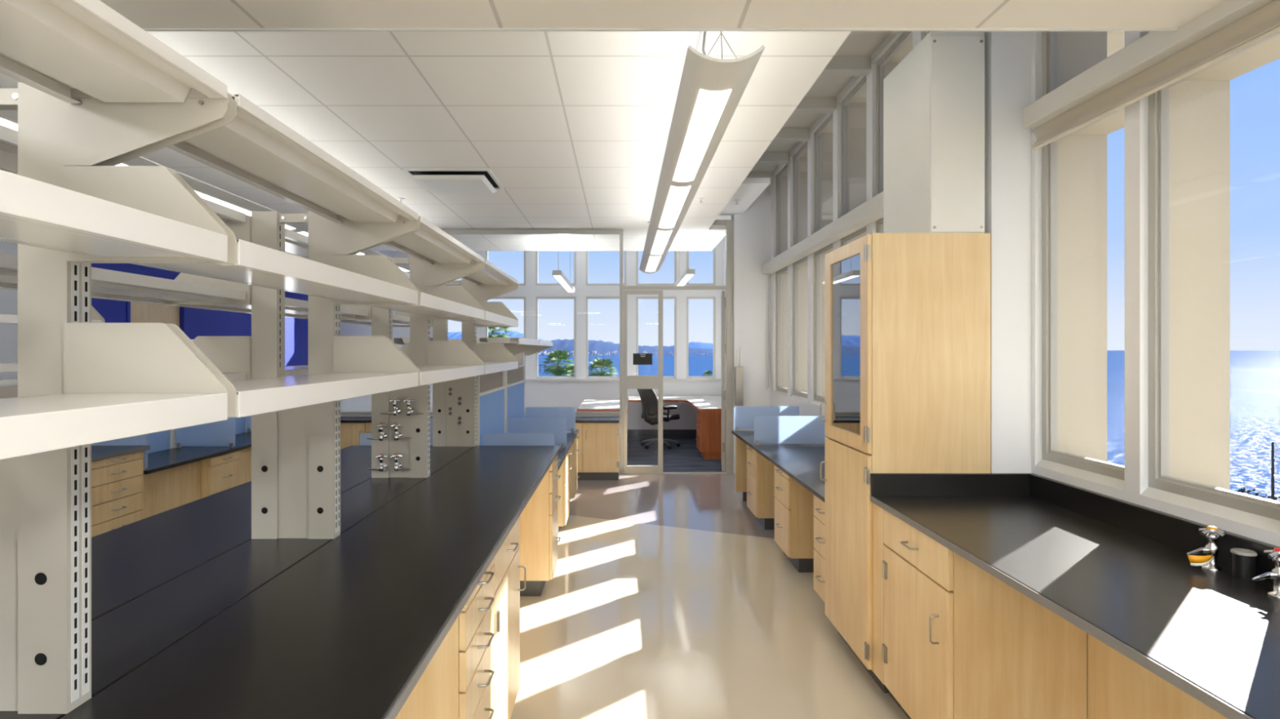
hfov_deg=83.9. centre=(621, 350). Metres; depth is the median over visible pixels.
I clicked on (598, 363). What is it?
tree
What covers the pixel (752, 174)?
trim
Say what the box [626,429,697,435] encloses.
trim
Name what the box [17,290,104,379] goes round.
upright
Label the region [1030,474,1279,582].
backsplash
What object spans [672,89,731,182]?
diffuser
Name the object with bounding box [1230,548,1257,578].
canister
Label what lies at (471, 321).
tray
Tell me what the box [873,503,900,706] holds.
filler panel
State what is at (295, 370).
metal shelf
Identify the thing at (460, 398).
outlet
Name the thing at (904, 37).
window
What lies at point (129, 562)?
countertop
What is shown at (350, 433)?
base cabinet
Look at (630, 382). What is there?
door
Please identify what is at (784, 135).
trim
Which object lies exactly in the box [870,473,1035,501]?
backsplash
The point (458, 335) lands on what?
mountain
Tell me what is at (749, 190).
ceiling
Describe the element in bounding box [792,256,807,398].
window
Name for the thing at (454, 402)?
upright
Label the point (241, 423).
screen
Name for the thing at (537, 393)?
wall
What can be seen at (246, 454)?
panel
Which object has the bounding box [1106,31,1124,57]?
roof overhang
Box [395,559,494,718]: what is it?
base cabinet
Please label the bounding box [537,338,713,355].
hill
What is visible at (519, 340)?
metal shelf
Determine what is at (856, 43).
ceiling
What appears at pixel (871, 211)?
trim
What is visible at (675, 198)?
diffuser
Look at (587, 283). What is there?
window
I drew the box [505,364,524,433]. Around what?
screen
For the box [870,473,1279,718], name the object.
countertop
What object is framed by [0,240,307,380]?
wall
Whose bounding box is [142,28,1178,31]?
trim
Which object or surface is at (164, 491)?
panel
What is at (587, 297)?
window
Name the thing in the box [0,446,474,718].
countertop
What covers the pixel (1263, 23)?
roller blind
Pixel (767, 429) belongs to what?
divider
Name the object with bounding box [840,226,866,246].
window
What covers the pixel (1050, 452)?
window
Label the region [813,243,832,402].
window
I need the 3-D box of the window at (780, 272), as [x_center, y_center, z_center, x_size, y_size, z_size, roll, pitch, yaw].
[1.948,-0.245,8.523,0.064,1.490,0.745,0,0,0]
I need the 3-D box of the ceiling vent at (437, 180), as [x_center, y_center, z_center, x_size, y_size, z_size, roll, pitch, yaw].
[-1.490,-1.512,6.420,0.740,0.074,0.740,0,0,0]
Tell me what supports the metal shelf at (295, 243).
attached to the upright at (295, 452)
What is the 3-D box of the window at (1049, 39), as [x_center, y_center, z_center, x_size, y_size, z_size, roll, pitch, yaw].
[1.955,-1.645,2.980,0.050,1.070,0.580,0,0,0]
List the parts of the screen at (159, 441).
screen frame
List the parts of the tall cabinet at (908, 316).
handle, handle, glass pane, glazed door, door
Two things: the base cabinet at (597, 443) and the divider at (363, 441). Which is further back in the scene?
the base cabinet at (597, 443)
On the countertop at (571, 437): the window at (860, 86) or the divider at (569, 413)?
the divider at (569, 413)
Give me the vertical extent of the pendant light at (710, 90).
0.611 m
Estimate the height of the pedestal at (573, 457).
0.708 m
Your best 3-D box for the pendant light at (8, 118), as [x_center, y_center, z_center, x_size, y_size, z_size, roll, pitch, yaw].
[-2.600,-1.244,5.585,0.253,0.611,6.270,0,0,0]
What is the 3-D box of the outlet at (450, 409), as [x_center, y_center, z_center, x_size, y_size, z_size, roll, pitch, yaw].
[-1.185,0.421,4.925,0.027,0.059,0.003,0,0,0]
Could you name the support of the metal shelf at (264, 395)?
attached to the upright at (46, 497)
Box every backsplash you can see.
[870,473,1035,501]
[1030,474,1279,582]
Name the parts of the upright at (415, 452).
post, service panel, post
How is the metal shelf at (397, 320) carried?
attached to the upright at (454, 402)
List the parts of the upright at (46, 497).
service panel, post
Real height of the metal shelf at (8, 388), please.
0.049 m
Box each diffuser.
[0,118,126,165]
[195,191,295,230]
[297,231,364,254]
[553,275,573,292]
[645,256,661,271]
[650,230,672,255]
[658,186,690,228]
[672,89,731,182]
[677,274,693,285]
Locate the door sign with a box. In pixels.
[633,353,652,364]
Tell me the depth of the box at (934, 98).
3.30 m
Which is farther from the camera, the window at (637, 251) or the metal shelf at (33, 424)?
the window at (637, 251)
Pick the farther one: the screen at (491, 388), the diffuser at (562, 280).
the diffuser at (562, 280)
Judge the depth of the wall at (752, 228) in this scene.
9.05 m
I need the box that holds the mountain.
[448,330,713,349]
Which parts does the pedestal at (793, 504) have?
drawer, drawer, drawer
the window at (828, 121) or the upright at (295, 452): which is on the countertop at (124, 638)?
the upright at (295, 452)
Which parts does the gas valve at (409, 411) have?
handle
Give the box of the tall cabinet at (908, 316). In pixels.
[820,233,991,693]
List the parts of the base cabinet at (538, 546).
drawer, drawer, drawer, drawer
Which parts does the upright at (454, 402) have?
post, service panel, post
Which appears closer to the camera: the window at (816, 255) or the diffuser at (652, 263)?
the window at (816, 255)
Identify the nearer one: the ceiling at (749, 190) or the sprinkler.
the sprinkler
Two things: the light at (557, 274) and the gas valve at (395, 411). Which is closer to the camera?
the gas valve at (395, 411)
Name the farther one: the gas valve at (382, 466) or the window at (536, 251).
the window at (536, 251)
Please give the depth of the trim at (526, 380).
13.24 m
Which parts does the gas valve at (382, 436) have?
handle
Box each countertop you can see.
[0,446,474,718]
[59,445,560,718]
[91,445,150,462]
[91,445,432,621]
[143,431,251,474]
[340,416,619,422]
[557,429,578,471]
[731,430,824,502]
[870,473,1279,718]
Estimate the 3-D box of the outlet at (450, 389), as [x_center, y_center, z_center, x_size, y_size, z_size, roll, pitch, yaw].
[-1.185,0.286,4.925,0.027,0.059,0.003,0,0,0]
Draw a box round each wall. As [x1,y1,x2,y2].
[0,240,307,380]
[340,238,723,429]
[340,415,619,474]
[731,182,770,475]
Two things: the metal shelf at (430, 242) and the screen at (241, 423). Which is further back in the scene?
the screen at (241, 423)
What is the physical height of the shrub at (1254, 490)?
3.477 m
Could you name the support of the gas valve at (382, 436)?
attached to the upright at (415, 452)
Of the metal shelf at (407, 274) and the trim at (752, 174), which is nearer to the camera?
the metal shelf at (407, 274)
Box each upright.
[0,82,236,714]
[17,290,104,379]
[165,211,420,538]
[172,429,174,448]
[340,256,484,477]
[392,279,518,446]
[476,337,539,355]
[514,346,552,364]
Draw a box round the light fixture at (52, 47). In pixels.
[0,0,227,103]
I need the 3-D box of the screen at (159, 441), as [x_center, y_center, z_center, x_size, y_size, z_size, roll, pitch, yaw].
[-4.030,0.863,5.558,0.324,1.435,1.145,0,0,0]
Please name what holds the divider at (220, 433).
on the countertop at (157, 461)
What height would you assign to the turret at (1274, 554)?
0.129 m
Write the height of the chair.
1.006 m
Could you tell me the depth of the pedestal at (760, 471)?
6.27 m
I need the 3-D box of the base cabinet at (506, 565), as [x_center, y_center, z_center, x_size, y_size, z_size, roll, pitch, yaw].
[-0.703,1.137,2.806,0.584,0.886,0.628,0,0,0]
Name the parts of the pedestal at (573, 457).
drawer, drawer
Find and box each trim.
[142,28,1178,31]
[524,378,720,381]
[622,472,726,474]
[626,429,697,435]
[746,171,773,182]
[755,151,789,164]
[761,191,883,274]
[772,128,809,142]
[792,97,836,113]
[818,56,871,76]
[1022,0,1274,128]
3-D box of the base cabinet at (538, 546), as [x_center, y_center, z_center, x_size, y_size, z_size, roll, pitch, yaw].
[-0.703,1.137,4.770,0.584,0.886,0.400,0,0,0]
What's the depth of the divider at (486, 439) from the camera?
5.01 m
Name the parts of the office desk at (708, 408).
drawer, drawer, drawer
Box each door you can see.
[126,301,186,335]
[623,290,662,472]
[721,290,725,471]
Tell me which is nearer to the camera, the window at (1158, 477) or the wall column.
the window at (1158, 477)
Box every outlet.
[448,387,452,395]
[448,407,452,415]
[457,396,462,405]
[457,416,462,424]
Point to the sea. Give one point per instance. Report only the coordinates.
(1255, 375)
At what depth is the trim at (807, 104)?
6.29 m
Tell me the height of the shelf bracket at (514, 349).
1.690 m
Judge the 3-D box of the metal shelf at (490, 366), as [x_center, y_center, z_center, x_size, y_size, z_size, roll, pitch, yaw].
[-0.858,0.102,4.324,0.290,0.049,1.165,0,0,0]
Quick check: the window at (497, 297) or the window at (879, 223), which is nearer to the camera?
the window at (879, 223)
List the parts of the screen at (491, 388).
fabric panel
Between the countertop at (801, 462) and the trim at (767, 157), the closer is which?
the countertop at (801, 462)
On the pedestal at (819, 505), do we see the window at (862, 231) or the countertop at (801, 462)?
the countertop at (801, 462)
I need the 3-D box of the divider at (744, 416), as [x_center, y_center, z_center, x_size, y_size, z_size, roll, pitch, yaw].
[1.519,0.713,7.457,0.682,0.256,0.038,0,0,0]
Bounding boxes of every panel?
[141,460,201,519]
[240,447,251,484]
[735,435,746,501]
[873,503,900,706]
[1087,633,1227,718]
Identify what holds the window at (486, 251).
in the wall at (537, 393)
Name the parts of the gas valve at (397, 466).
handle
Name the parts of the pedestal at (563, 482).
drawer, drawer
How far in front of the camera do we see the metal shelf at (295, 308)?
2.96 m
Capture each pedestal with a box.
[201,450,240,498]
[557,449,572,534]
[569,435,579,498]
[746,444,775,529]
[773,465,813,572]
[813,494,824,601]
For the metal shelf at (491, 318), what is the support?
attached to the upright at (454, 402)
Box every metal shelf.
[0,124,245,222]
[0,169,227,262]
[0,253,245,305]
[0,314,101,324]
[0,362,17,372]
[0,372,245,398]
[0,392,227,459]
[132,239,417,305]
[170,297,368,319]
[227,372,417,417]
[284,228,356,258]
[284,365,307,376]
[340,314,409,325]
[364,292,484,319]
[384,216,484,264]
[392,337,462,344]
[402,271,409,279]
[417,364,484,386]
[447,311,518,327]
[461,259,518,285]
[478,337,538,345]
[483,361,518,374]
[538,339,552,346]
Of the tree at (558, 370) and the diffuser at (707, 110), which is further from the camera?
the tree at (558, 370)
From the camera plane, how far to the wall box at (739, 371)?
8.97 m
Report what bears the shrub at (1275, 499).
on the ground
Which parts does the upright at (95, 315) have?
post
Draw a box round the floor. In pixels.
[510,435,908,718]
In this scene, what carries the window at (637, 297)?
in the wall at (537, 393)
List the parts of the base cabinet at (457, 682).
drawer, drawer, drawer, drawer, drawer, handle, handle, handle, handle, handle, drawer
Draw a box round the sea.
[537,350,1279,501]
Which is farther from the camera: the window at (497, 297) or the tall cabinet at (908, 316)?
the window at (497, 297)
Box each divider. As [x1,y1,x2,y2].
[91,434,147,470]
[175,417,235,448]
[246,415,251,432]
[360,433,432,445]
[430,417,432,434]
[480,433,554,445]
[506,417,566,448]
[525,407,575,432]
[733,406,799,431]
[754,416,827,444]
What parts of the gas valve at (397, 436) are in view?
handle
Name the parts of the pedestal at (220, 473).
drawer, drawer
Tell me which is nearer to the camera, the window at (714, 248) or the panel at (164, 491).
the panel at (164, 491)
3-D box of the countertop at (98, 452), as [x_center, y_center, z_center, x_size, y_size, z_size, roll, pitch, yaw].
[-3.592,0.680,2.190,0.592,0.028,5.580,0,0,0]
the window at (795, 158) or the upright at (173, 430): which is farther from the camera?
the window at (795, 158)
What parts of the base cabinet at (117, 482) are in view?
drawer, drawer, drawer, drawer, drawer, handle, handle, handle, handle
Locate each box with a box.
[734,346,743,405]
[883,31,984,233]
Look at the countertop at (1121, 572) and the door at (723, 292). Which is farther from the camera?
the door at (723, 292)
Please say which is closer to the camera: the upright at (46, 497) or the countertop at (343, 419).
the upright at (46, 497)
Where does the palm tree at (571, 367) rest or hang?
on the ground
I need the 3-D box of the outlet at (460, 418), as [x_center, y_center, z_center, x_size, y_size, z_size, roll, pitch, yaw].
[-1.120,0.486,4.925,0.027,0.059,0.003,0,0,0]
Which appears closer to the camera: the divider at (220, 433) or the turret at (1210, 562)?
the turret at (1210, 562)
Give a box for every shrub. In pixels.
[1233,487,1252,495]
[1247,488,1268,497]
[1263,494,1279,502]
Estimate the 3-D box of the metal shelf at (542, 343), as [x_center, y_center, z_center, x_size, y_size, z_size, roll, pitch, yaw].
[-0.858,-0.067,6.779,0.290,0.049,1.183,0,0,0]
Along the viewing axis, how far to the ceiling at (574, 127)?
4.63 m
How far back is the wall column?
3.30 m
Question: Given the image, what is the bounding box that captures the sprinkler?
[697,197,704,203]
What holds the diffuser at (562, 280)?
attached to the light at (557, 274)
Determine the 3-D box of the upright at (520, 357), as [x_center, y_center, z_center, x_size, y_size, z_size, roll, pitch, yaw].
[-1.160,0.735,7.390,0.892,1.690,0.050,0,0,0]
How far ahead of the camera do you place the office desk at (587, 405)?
10.58 m
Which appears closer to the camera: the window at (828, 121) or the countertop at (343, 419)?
the window at (828, 121)
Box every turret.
[1186,525,1226,571]
[1251,547,1279,598]
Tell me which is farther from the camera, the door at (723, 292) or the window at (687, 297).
the window at (687, 297)
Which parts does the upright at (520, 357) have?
post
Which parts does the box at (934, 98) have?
plate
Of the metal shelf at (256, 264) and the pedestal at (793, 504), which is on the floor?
the pedestal at (793, 504)
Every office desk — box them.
[577,400,627,456]
[627,395,721,459]
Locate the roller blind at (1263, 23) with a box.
[1031,0,1279,150]
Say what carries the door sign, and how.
attached to the door at (630, 382)
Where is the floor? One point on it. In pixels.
(667, 597)
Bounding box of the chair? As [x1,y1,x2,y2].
[636,389,679,449]
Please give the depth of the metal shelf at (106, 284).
2.07 m
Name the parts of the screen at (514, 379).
fabric panel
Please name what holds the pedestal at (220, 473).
on the floor
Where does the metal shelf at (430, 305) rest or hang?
attached to the upright at (415, 452)
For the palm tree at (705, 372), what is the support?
on the ground
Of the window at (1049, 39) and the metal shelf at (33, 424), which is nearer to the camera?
the metal shelf at (33, 424)
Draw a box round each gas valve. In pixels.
[366,422,387,440]
[366,453,387,471]
[379,397,400,415]
[391,422,411,440]
[391,453,411,471]
[403,397,423,415]
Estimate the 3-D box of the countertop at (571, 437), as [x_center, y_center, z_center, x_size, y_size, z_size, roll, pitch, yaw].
[-0.725,0.857,6.295,0.540,0.028,2.610,0,0,0]
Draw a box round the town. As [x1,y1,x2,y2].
[537,351,712,355]
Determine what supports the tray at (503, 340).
on the metal shelf at (519, 340)
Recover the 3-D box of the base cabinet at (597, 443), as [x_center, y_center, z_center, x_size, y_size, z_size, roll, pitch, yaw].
[-0.289,1.226,8.828,0.542,0.708,0.523,0,0,0]
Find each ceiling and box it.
[0,31,850,250]
[99,0,1226,28]
[715,31,891,219]
[719,177,769,215]
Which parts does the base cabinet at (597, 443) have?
door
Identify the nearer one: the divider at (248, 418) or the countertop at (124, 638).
the countertop at (124, 638)
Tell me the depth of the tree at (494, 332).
49.43 m
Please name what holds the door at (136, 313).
in the wall at (200, 322)
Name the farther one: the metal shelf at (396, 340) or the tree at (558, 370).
the tree at (558, 370)
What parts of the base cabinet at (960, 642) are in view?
handle, drawer, door, handle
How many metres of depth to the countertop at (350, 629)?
1.77 m
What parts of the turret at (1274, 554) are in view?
handle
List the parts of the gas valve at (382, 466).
handle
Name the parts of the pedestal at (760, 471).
drawer, drawer, drawer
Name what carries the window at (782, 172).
in the window frame at (1135, 489)
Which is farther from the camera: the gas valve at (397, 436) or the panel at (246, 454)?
the panel at (246, 454)
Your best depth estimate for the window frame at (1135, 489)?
2.91 m
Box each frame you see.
[340,219,733,474]
[723,31,1279,546]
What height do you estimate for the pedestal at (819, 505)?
0.708 m
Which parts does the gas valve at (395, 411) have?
handle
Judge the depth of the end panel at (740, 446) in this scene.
7.44 m
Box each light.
[0,110,409,273]
[552,250,574,292]
[639,31,764,273]
[674,235,694,285]
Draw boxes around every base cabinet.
[91,451,143,537]
[340,422,371,449]
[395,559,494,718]
[493,516,525,718]
[519,455,560,596]
[575,422,620,479]
[881,509,1087,718]
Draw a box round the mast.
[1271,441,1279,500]
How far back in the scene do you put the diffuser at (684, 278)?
10.12 m
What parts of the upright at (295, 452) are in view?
post, service panel, post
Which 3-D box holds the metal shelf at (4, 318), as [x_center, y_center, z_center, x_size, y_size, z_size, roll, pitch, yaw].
[-3.728,-0.183,4.324,0.290,0.049,1.165,0,0,0]
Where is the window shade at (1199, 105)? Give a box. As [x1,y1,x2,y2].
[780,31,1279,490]
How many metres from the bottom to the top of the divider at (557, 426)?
0.256 m
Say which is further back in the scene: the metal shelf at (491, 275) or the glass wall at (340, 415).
the glass wall at (340, 415)
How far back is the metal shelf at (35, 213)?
1.02 m
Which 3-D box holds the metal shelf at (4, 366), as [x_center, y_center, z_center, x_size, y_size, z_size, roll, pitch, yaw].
[-3.728,0.102,4.324,0.290,0.049,1.165,0,0,0]
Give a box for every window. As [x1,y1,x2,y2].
[485,250,525,285]
[485,296,525,378]
[535,250,576,285]
[535,296,576,378]
[586,250,626,285]
[586,296,623,378]
[635,250,676,285]
[635,296,676,378]
[686,246,715,285]
[686,296,715,378]
[776,163,787,256]
[776,266,787,393]
[792,141,807,245]
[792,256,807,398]
[813,112,832,233]
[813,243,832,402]
[840,75,866,217]
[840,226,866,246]
[875,31,912,195]
[875,217,883,233]
[1041,31,1057,97]
[1041,106,1124,480]
[1147,31,1279,520]
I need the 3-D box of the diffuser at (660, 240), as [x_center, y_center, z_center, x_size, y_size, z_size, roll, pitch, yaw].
[0.343,-0.945,6.326,0.116,0.011,1.382,0,0,0]
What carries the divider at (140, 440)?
on the countertop at (157, 461)
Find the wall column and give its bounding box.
[984,31,1031,473]
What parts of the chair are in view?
backrest, leg, leg, seat, armrest, leg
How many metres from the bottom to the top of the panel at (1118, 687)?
0.886 m
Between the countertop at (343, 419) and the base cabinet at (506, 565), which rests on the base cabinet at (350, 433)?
the countertop at (343, 419)
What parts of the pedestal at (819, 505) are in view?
drawer, drawer, drawer, handle, handle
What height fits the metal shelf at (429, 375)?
0.049 m
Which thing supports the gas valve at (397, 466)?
attached to the upright at (415, 452)
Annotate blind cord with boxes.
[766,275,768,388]
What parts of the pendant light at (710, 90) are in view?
power cord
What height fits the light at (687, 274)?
1.239 m
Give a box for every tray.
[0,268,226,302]
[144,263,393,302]
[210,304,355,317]
[342,319,409,325]
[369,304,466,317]
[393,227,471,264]
[451,319,504,325]
[466,267,508,285]
[486,337,518,344]
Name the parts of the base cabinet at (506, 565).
drawer, handle, handle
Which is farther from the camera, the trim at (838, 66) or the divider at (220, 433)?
the divider at (220, 433)
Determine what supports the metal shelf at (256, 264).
attached to the upright at (46, 497)
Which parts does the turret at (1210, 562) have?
handle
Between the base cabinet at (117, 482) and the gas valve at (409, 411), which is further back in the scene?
the base cabinet at (117, 482)
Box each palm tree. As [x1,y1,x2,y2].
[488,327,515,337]
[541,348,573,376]
[562,365,573,376]
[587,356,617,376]
[702,370,713,376]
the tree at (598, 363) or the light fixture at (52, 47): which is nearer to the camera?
the light fixture at (52, 47)
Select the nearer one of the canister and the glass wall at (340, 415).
the canister
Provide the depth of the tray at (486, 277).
4.45 m
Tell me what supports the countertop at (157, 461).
on the pedestal at (220, 473)
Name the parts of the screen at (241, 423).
fabric panel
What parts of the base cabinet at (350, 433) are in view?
door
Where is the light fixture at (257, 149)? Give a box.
[167,93,417,222]
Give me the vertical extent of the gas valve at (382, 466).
0.091 m
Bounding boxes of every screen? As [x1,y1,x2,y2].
[146,429,172,453]
[174,416,247,448]
[476,370,505,445]
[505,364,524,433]
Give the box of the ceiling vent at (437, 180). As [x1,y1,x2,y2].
[402,168,504,193]
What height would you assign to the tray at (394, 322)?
0.034 m
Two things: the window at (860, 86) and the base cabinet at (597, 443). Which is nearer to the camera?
the window at (860, 86)
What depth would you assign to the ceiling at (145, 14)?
2.18 m
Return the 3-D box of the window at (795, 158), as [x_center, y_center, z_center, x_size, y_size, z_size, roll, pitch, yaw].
[1.955,-1.645,7.647,0.050,1.070,0.745,0,0,0]
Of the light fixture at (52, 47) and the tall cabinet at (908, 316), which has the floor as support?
the tall cabinet at (908, 316)
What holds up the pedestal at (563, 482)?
on the floor
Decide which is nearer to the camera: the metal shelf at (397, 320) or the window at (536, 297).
the metal shelf at (397, 320)
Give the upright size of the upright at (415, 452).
1.156 m
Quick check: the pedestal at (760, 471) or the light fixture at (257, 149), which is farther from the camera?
the pedestal at (760, 471)
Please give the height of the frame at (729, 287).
3.250 m
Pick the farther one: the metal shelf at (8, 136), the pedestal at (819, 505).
the pedestal at (819, 505)
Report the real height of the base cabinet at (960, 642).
0.886 m

